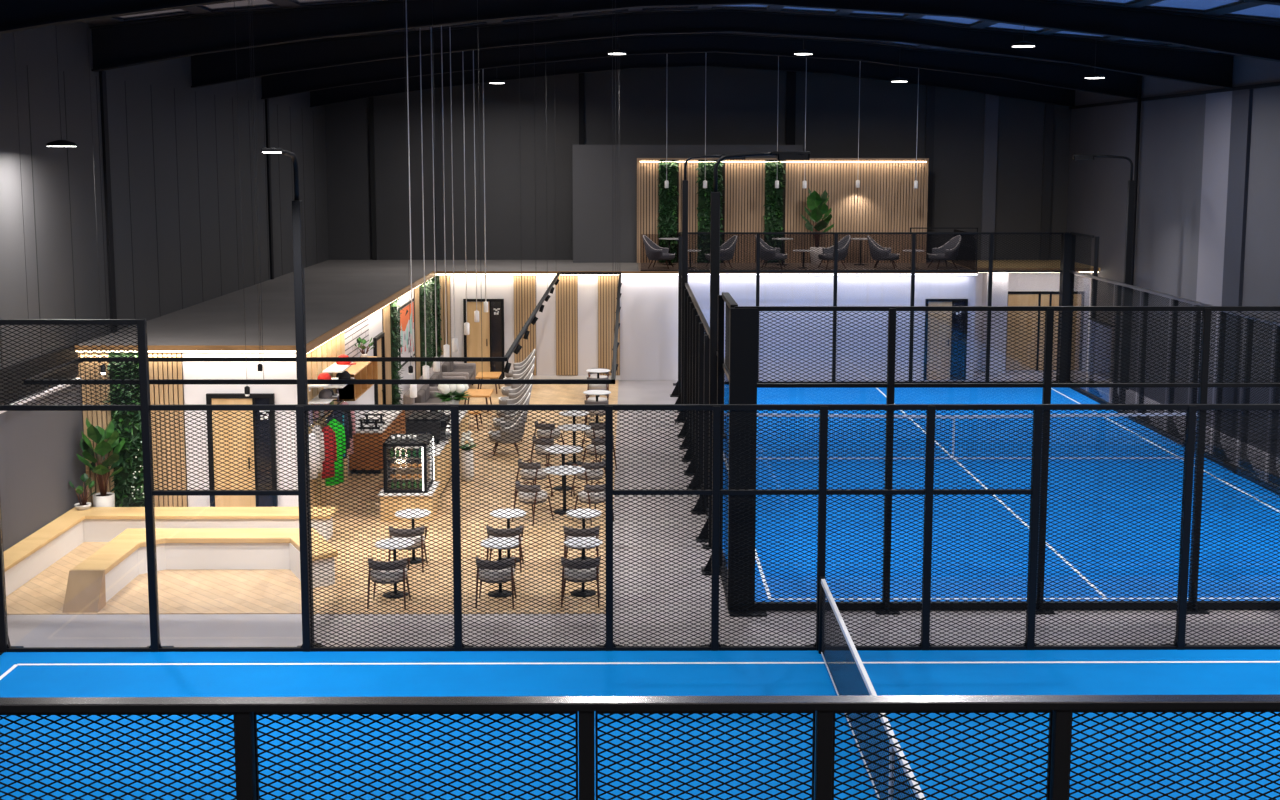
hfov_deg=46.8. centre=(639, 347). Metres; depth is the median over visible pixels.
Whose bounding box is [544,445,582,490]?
cafe table
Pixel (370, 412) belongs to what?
base cabinet
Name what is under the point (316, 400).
wall shelf
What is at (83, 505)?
potted plant
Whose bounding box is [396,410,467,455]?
countertop
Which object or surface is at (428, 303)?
panel
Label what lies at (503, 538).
cafe table
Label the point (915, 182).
pendant lamp
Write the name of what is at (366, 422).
rack
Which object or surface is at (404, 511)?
cafe table
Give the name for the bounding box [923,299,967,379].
door
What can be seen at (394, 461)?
shelf
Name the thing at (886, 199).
wall
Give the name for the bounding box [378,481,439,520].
plinth block
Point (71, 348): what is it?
trim
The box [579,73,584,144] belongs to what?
trim
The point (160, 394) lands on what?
panel
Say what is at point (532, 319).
track light
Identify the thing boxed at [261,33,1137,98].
structure
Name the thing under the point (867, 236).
lounge chair
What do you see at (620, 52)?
lamp
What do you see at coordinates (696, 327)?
fence
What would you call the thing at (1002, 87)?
structure
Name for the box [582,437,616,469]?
cafe chair
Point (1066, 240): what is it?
fence
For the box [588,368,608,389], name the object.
cafe chair
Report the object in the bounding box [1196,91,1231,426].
wall panel
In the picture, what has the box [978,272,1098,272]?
trim
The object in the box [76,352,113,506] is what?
panel
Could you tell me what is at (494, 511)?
cafe table
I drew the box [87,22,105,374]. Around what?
pendant lamp
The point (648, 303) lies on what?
wall
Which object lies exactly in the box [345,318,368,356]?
planks
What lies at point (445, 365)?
cushion
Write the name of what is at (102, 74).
trim
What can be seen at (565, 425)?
cafe table
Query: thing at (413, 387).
pendant lamp
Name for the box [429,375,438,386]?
cushion
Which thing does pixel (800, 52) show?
lamp
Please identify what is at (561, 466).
cafe table
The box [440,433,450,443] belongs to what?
drip tray
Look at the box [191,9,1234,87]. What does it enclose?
structure
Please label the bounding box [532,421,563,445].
cafe chair
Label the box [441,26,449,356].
pendant lamp
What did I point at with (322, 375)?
cap
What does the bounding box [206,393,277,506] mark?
door
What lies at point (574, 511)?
cafe table
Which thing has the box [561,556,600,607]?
cafe chair
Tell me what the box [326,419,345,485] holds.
jacket
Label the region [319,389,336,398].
cap
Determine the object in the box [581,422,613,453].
cafe chair
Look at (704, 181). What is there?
pendant lamp
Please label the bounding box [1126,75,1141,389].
trim
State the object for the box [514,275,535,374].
panel
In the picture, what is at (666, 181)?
pendant lamp
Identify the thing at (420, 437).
display case
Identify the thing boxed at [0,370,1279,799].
floor
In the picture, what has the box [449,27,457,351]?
pendant lamp
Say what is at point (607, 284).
panel
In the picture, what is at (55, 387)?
trim
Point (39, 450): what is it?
wall
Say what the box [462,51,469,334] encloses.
pendant lamp
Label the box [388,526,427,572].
cafe chair
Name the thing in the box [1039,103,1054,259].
trim
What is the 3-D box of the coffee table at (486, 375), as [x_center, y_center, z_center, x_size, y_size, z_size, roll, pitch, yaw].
[-3.941,0.907,38.492,0.600,0.452,0.900,0,7,0]
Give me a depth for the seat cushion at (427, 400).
34.07 m
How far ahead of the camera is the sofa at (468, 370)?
38.79 m
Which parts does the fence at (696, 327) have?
rail, glass panel, glass panel, panel, rail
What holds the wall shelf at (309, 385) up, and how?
attached to the panel at (335, 347)
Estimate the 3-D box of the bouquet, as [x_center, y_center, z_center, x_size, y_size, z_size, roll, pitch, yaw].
[-3.827,0.951,30.311,0.779,0.591,0.808,5,9,36]
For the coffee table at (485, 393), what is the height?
0.423 m
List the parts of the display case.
glass panel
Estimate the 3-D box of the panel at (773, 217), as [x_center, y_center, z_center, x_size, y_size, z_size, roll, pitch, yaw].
[3.924,-3.940,43.036,0.714,2.989,0.250,0,7,0]
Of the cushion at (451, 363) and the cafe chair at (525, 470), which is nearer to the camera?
the cafe chair at (525, 470)
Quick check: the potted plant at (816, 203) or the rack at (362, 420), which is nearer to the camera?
the rack at (362, 420)
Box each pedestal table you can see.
[659,238,678,264]
[772,238,792,264]
[852,238,867,264]
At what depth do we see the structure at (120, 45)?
25.38 m
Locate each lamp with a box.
[46,25,76,146]
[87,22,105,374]
[234,4,249,395]
[248,2,262,372]
[261,148,321,646]
[404,34,412,374]
[405,0,416,397]
[419,28,429,378]
[430,27,439,371]
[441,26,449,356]
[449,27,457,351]
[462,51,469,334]
[473,50,478,321]
[482,69,487,311]
[489,80,504,83]
[607,50,625,54]
[665,143,668,187]
[678,154,744,411]
[702,151,809,548]
[703,84,706,187]
[775,56,778,187]
[794,37,812,54]
[802,58,806,187]
[856,80,859,187]
[891,63,907,81]
[914,69,918,187]
[1011,34,1035,46]
[1072,154,1134,403]
[1084,48,1104,78]
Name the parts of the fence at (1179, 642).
glass panel, panel, rail, panel, rail, glass panel, panel, panel, rail, panel, panel, rail, panel, panel, panel, panel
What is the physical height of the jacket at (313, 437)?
0.960 m
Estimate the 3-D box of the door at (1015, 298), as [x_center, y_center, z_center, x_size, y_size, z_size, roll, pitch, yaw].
[11.552,-0.484,42.341,2.250,2.280,0.070,0,7,0]
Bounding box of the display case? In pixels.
[383,434,433,492]
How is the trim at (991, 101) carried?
attached to the wall at (662, 105)
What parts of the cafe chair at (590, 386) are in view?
seat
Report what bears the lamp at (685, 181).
on the floor at (890, 672)
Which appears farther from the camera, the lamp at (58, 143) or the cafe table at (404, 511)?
the cafe table at (404, 511)
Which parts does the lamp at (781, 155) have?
arm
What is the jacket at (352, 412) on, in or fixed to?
hanging from the rail at (333, 400)
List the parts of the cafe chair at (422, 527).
backrest, seat, leg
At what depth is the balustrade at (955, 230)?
40.86 m
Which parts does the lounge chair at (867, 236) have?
seat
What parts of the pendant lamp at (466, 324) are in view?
cord, lamp shade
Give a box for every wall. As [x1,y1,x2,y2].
[0,22,328,404]
[0,384,85,551]
[182,352,298,506]
[325,66,1070,259]
[344,280,431,473]
[431,275,975,379]
[573,145,802,262]
[637,158,928,262]
[974,273,1091,369]
[980,273,1007,372]
[1067,55,1279,456]
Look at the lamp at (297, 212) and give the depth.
17.71 m
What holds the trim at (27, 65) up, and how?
attached to the wall at (36, 48)
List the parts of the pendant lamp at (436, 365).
cord, lamp shade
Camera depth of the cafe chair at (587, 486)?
24.47 m
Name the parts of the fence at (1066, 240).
panel, panel, rail, panel, rail, panel, panel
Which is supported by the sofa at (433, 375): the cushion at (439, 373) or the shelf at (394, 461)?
the cushion at (439, 373)
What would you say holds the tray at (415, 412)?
on the coffee machine
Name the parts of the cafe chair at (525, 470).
backrest, seat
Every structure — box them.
[0,0,1279,33]
[89,0,1279,71]
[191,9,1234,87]
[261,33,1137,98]
[310,52,1074,106]
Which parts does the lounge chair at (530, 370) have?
seat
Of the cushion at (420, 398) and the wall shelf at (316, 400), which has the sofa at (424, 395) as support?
the cushion at (420, 398)
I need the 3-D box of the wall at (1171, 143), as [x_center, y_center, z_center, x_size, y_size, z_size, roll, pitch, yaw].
[13.230,-0.780,20.476,0.300,8.400,48.600,0,7,0]
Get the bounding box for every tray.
[407,411,443,420]
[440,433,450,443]
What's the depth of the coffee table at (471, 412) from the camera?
32.96 m
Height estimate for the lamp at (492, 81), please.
0.643 m
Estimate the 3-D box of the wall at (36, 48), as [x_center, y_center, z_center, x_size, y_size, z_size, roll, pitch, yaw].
[-9.320,-0.723,20.295,0.300,8.300,48.600,0,7,0]
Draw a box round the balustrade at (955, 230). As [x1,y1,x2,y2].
[641,228,977,270]
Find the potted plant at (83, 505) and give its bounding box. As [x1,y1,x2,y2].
[69,473,95,509]
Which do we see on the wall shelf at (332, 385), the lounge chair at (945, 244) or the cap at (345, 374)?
the cap at (345, 374)
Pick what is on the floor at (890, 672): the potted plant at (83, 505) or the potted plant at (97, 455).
the potted plant at (97, 455)
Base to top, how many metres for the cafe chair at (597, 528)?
0.670 m
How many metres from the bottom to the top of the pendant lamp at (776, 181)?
3.865 m
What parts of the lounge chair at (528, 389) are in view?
seat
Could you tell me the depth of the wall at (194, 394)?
24.23 m
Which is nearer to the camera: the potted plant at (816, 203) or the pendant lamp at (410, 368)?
the pendant lamp at (410, 368)
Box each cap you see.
[317,373,330,378]
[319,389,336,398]
[336,354,355,364]
[336,371,352,378]
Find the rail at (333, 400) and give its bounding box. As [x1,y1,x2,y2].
[308,400,342,419]
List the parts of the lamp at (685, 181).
arm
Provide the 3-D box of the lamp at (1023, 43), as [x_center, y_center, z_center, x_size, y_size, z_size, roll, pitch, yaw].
[7.071,-5.905,27.232,0.430,0.698,0.430,0,7,0]
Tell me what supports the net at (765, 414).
on the floor at (890, 672)
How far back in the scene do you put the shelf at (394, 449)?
25.00 m
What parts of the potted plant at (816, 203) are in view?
stem, pot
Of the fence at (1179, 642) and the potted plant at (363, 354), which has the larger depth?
the potted plant at (363, 354)
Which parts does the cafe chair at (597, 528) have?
backrest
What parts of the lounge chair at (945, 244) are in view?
seat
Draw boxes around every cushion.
[415,390,424,402]
[420,385,429,401]
[425,398,445,402]
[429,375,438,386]
[433,370,442,378]
[442,362,449,371]
[450,362,453,371]
[451,369,474,375]
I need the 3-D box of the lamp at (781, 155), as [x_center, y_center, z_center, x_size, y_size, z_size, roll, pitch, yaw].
[1.771,0.071,22.707,1.580,6.130,0.240,0,7,0]
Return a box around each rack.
[359,419,379,428]
[363,414,384,423]
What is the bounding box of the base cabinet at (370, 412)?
[349,411,405,473]
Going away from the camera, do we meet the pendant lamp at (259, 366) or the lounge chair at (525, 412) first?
the pendant lamp at (259, 366)
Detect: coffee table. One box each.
[464,389,493,412]
[468,410,481,429]
[475,372,500,393]
[688,250,700,268]
[793,250,813,268]
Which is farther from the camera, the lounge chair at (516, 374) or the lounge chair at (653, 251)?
the lounge chair at (653, 251)
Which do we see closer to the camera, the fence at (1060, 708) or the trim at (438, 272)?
the fence at (1060, 708)
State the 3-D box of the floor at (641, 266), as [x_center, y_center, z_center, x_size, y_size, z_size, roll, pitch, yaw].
[6.421,-2.323,42.427,12.950,0.100,4.550,0,7,0]
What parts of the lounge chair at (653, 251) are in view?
seat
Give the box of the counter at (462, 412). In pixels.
[396,410,468,496]
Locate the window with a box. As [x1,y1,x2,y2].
[115,0,1279,52]
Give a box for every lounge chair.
[488,410,527,455]
[493,392,530,441]
[496,384,532,417]
[498,373,532,403]
[501,364,534,395]
[503,356,535,385]
[505,349,535,377]
[642,235,674,268]
[705,235,736,268]
[755,235,786,268]
[818,235,850,268]
[867,236,899,268]
[927,235,961,268]
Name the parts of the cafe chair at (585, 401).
seat, backrest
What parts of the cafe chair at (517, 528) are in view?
backrest, seat, leg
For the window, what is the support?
attached to the ceiling
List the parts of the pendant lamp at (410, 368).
lamp shade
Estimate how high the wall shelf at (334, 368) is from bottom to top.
0.110 m
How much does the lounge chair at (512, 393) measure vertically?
1.029 m
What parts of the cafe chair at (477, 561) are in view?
leg, backrest, seat frame, seat, leg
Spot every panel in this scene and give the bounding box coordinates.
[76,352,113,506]
[103,352,144,506]
[148,352,187,506]
[307,332,347,506]
[382,304,391,403]
[390,298,403,403]
[414,286,420,378]
[419,279,434,375]
[431,276,442,356]
[440,275,450,356]
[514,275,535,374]
[556,275,577,374]
[598,275,619,374]
[656,159,679,262]
[695,161,723,262]
[763,161,785,262]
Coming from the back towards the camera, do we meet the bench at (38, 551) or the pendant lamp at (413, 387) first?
the pendant lamp at (413, 387)
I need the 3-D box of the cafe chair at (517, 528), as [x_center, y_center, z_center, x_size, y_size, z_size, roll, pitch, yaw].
[-1.990,2.929,21.777,0.550,0.670,0.546,0,7,0]
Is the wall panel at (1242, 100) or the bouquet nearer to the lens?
the bouquet
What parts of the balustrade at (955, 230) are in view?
glass panel, glass panel, glass panel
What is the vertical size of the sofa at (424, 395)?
0.820 m
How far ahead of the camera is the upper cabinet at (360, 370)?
27.52 m
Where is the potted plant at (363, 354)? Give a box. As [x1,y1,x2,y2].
[355,337,374,356]
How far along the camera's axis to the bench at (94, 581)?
21.68 m
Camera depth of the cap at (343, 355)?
26.46 m
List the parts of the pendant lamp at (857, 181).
lamp shade, cord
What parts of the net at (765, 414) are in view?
cord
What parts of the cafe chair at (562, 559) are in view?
leg, seat frame, backrest, seat, leg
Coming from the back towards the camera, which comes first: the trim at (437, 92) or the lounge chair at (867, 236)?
the trim at (437, 92)
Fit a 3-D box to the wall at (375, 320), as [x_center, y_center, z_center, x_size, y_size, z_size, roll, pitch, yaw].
[-5.670,0.446,32.421,0.100,2.920,16.000,0,7,0]
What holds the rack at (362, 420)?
on the base cabinet at (370, 412)
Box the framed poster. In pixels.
[398,298,415,368]
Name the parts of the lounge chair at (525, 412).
seat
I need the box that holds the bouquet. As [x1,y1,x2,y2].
[433,384,469,403]
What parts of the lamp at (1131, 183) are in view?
arm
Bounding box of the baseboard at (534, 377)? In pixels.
[505,376,619,379]
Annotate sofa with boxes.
[403,384,445,420]
[419,368,465,390]
[432,355,475,388]
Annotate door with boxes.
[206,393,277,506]
[373,332,385,403]
[463,299,504,378]
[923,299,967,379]
[1005,291,1058,370]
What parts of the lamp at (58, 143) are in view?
cord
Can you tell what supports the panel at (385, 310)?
attached to the wall at (375, 320)
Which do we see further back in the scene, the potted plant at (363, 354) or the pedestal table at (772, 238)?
the pedestal table at (772, 238)
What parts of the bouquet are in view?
flower, flower, flower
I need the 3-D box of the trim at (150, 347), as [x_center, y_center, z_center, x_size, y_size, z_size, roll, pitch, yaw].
[-7.325,-0.001,23.977,3.750,0.080,0.030,0,7,0]
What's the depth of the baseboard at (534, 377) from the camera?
40.53 m
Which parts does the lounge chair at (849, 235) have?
seat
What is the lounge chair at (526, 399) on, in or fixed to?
on the floor at (890, 672)
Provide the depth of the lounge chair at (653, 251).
41.02 m
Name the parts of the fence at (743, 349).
panel, panel, rail, rail, panel, glass panel, panel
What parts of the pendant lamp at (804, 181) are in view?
lamp shade, cord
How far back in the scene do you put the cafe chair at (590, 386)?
36.40 m
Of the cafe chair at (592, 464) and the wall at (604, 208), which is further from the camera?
the wall at (604, 208)
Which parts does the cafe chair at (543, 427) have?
backrest, seat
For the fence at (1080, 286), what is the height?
4.115 m
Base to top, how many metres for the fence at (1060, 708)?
3.096 m
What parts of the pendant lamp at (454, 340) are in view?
cord, lamp shade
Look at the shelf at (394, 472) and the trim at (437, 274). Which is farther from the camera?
the trim at (437, 274)
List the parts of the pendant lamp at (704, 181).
lamp shade, cord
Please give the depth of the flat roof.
31.30 m
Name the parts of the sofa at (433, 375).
backrest, armrest, armrest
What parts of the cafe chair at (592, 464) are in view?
seat, backrest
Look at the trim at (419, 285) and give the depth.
28.90 m
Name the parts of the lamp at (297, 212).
arm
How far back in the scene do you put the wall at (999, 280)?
41.75 m
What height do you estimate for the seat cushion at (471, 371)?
0.130 m
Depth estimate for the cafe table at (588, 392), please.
33.68 m
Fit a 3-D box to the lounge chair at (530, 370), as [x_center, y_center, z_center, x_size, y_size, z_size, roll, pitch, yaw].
[-2.996,0.901,36.287,0.837,1.029,0.783,-1,7,-6]
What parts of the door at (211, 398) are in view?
glass panel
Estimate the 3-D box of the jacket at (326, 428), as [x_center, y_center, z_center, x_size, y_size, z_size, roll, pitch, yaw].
[-5.236,1.657,24.785,0.091,1.040,0.393,5,9,35]
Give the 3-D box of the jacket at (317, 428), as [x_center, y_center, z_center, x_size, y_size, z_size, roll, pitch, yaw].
[-5.354,1.621,24.548,0.091,0.910,0.289,5,9,35]
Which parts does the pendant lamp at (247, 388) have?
lamp shade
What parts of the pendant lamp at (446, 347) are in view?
cord, lamp shade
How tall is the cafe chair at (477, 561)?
0.670 m
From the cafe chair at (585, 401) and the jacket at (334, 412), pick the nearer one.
the jacket at (334, 412)
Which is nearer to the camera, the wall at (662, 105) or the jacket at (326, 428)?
the jacket at (326, 428)
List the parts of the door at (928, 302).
glass panel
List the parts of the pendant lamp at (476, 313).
cord, lamp shade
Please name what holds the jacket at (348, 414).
hanging from the rail at (333, 400)
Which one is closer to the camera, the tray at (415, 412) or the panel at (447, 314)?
the tray at (415, 412)
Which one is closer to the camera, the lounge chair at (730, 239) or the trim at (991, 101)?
the lounge chair at (730, 239)
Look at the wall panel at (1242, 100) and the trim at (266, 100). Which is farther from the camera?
the trim at (266, 100)
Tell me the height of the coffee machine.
0.460 m
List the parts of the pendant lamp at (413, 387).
lamp shade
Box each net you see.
[724,413,1196,458]
[818,576,925,799]
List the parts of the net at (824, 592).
net post, cord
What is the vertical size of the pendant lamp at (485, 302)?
6.732 m
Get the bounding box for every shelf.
[308,378,338,391]
[308,394,338,404]
[322,362,352,372]
[324,377,353,388]
[387,448,421,457]
[387,459,421,468]
[388,469,421,479]
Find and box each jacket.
[309,433,319,478]
[312,420,324,472]
[322,425,336,478]
[325,411,348,458]
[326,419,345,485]
[340,404,351,448]
[341,402,355,454]
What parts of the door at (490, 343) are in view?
glass panel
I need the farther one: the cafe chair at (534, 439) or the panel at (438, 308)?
the panel at (438, 308)
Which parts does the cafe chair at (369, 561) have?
leg, backrest, seat frame, seat, leg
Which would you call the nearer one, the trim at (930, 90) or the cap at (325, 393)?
the cap at (325, 393)
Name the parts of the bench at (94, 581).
panel, seat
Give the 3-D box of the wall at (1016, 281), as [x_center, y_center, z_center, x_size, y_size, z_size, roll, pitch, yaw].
[11.022,-0.815,42.405,3.750,2.920,0.150,0,7,0]
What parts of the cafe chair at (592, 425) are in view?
seat, backrest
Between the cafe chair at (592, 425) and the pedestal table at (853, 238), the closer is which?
the cafe chair at (592, 425)
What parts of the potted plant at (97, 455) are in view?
stem, pot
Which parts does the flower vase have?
flower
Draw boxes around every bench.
[4,507,336,596]
[62,528,337,612]
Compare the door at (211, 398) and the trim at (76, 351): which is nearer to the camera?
the trim at (76, 351)
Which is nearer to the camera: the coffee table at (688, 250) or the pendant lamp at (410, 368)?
the pendant lamp at (410, 368)
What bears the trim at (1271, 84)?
attached to the wall at (1171, 143)
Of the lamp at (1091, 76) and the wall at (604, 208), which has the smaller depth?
the lamp at (1091, 76)
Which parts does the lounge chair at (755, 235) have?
seat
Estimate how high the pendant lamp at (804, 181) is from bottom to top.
3.826 m
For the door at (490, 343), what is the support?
in the wall at (648, 303)
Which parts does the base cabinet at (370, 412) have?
door, door, door, door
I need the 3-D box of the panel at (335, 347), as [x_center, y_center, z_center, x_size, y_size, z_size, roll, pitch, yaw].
[-5.538,1.241,26.187,0.050,2.880,3.410,0,7,0]
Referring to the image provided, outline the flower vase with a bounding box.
[459,430,476,481]
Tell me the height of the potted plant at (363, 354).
0.426 m
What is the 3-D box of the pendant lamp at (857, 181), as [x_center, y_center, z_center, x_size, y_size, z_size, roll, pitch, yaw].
[6.303,-6.470,42.578,0.116,3.689,0.116,0,7,0]
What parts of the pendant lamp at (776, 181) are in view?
lamp shade, cord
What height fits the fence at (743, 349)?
4.100 m
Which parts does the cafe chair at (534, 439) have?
backrest, seat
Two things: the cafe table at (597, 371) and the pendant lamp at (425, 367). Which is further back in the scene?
the cafe table at (597, 371)
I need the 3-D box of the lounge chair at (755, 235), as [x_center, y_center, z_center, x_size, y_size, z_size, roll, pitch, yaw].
[3.664,-2.692,41.289,0.937,0.926,0.877,2,7,14]
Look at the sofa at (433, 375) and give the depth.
36.24 m
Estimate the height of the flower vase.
0.943 m
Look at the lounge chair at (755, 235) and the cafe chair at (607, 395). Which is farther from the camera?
the lounge chair at (755, 235)
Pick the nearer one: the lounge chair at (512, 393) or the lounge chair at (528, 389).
the lounge chair at (528, 389)
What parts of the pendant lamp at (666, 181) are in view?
cord, lamp shade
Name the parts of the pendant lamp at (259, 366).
lamp shade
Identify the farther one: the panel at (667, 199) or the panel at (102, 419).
the panel at (667, 199)
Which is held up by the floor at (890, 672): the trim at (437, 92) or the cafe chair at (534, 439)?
the cafe chair at (534, 439)
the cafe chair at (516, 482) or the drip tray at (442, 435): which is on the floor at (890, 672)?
the cafe chair at (516, 482)
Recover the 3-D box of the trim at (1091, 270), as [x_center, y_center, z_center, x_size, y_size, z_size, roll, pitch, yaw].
[11.055,-2.190,41.404,3.600,0.100,0.030,0,7,0]
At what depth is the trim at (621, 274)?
40.14 m
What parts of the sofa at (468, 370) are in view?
backrest, armrest, armrest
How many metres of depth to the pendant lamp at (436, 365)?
27.99 m
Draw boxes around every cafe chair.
[367,557,410,608]
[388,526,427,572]
[475,557,516,607]
[486,526,523,572]
[512,480,553,525]
[514,459,552,495]
[530,435,563,465]
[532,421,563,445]
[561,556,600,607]
[563,526,599,558]
[570,459,604,495]
[572,482,613,523]
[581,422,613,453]
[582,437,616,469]
[584,400,608,423]
[586,389,608,416]
[587,377,608,397]
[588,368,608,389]
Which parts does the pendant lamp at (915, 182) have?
cord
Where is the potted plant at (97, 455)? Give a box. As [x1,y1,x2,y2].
[77,417,124,506]
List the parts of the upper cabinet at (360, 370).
panel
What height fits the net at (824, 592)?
0.960 m
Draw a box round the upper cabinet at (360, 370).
[336,356,377,400]
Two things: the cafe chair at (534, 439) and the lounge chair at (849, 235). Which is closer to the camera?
the cafe chair at (534, 439)
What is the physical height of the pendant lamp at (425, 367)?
6.740 m
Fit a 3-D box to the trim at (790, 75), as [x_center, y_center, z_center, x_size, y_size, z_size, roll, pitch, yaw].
[4.491,-7.233,44.038,0.280,2.370,0.080,0,7,0]
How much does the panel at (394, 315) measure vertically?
2.967 m
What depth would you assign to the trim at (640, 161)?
42.93 m
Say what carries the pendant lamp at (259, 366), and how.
hanging from the ceiling
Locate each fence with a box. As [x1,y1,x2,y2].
[0,319,1279,654]
[0,695,1279,799]
[670,232,737,599]
[673,232,1075,385]
[727,306,1279,616]
[1066,232,1279,495]
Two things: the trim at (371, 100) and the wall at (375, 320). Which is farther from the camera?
the trim at (371, 100)
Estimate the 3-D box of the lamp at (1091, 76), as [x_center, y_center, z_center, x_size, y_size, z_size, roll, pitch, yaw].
[9.715,-6.176,31.554,0.430,0.825,0.430,0,7,0]
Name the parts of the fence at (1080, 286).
glass panel, panel, rail, glass panel, rail, panel, panel, panel, rail, panel, panel, panel, panel, panel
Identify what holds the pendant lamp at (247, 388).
hanging from the ceiling
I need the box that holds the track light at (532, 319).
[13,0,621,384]
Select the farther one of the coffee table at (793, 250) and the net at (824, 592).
the coffee table at (793, 250)
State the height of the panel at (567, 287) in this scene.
2.760 m
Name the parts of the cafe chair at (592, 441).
seat, backrest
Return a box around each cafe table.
[375,538,413,598]
[395,509,430,563]
[480,537,518,597]
[490,509,525,562]
[543,465,585,514]
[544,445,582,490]
[558,424,590,465]
[559,410,588,447]
[564,537,601,596]
[566,508,601,559]
[583,390,610,424]
[586,369,609,396]
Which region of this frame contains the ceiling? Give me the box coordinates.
[81,0,1279,62]
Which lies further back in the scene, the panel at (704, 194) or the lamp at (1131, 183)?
the panel at (704, 194)
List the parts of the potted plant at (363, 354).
stem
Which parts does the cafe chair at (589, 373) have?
backrest, seat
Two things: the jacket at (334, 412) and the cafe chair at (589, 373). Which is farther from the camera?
the cafe chair at (589, 373)
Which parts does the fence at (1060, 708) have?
panel, panel frame, panel frame, panel, rail, panel frame, panel, panel, panel frame, panel frame, panel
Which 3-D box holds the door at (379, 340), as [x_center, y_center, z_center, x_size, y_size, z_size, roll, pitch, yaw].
[-5.568,0.855,31.743,0.092,2.280,1.050,0,7,0]
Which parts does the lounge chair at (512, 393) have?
seat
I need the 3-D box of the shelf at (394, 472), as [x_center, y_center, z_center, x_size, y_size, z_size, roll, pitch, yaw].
[-3.923,2.140,25.085,0.630,0.012,0.790,0,7,0]
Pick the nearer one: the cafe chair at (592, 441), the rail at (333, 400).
the rail at (333, 400)
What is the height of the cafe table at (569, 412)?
0.740 m
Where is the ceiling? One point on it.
(1222, 12)
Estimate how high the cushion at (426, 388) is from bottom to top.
0.330 m
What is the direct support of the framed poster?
attached to the wall at (375, 320)
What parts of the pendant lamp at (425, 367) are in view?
cord, lamp shade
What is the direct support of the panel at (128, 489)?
attached to the wall at (194, 394)
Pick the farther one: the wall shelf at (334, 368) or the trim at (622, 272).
the trim at (622, 272)
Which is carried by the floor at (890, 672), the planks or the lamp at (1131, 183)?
the lamp at (1131, 183)
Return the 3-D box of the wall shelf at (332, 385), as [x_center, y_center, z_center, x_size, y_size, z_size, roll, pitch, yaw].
[-5.349,0.657,26.301,0.340,0.110,1.100,0,7,0]
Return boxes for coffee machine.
[405,411,450,443]
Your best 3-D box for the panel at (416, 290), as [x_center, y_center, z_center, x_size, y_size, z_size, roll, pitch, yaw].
[-5.632,-0.193,37.431,0.050,2.880,0.600,0,7,0]
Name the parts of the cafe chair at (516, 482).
backrest, seat, leg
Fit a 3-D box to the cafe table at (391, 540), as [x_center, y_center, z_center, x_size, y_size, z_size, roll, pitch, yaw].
[-3.390,3.057,20.474,0.540,0.740,0.540,0,7,0]
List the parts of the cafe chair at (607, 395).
seat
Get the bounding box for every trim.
[0,65,316,390]
[0,344,78,404]
[0,378,79,413]
[75,345,295,350]
[76,351,295,351]
[99,71,116,332]
[265,99,273,279]
[306,271,434,352]
[307,285,419,353]
[369,97,376,259]
[434,88,442,259]
[437,271,619,273]
[437,274,556,274]
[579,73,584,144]
[620,271,977,273]
[621,274,976,274]
[640,161,926,161]
[785,71,795,144]
[925,86,934,259]
[973,268,1098,271]
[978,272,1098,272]
[980,94,998,259]
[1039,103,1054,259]
[1069,81,1279,108]
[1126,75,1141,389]
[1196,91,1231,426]
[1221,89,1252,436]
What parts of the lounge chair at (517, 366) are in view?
seat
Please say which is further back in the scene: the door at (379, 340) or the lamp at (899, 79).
the lamp at (899, 79)
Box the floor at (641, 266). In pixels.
[638,260,1099,270]
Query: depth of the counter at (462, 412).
26.81 m
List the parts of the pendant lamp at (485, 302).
cord, lamp shade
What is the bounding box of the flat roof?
[79,260,638,350]
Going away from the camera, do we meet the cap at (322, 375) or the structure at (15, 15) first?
the structure at (15, 15)
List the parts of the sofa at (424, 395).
backrest, armrest, armrest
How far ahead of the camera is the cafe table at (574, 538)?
20.51 m
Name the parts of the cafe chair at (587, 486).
seat, backrest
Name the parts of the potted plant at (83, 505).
stem, pot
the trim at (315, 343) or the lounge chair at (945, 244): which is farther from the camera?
the lounge chair at (945, 244)
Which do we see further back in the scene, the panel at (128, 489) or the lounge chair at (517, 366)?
the lounge chair at (517, 366)
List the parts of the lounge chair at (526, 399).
seat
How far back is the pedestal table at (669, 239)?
42.38 m
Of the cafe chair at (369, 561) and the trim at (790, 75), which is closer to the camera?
the cafe chair at (369, 561)
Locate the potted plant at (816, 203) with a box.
[800,189,834,264]
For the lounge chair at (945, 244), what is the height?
0.926 m
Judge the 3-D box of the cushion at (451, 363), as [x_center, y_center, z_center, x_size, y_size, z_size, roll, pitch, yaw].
[-5.025,0.452,38.965,0.160,0.330,0.730,0,7,0]
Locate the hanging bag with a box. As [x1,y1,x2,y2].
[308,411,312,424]

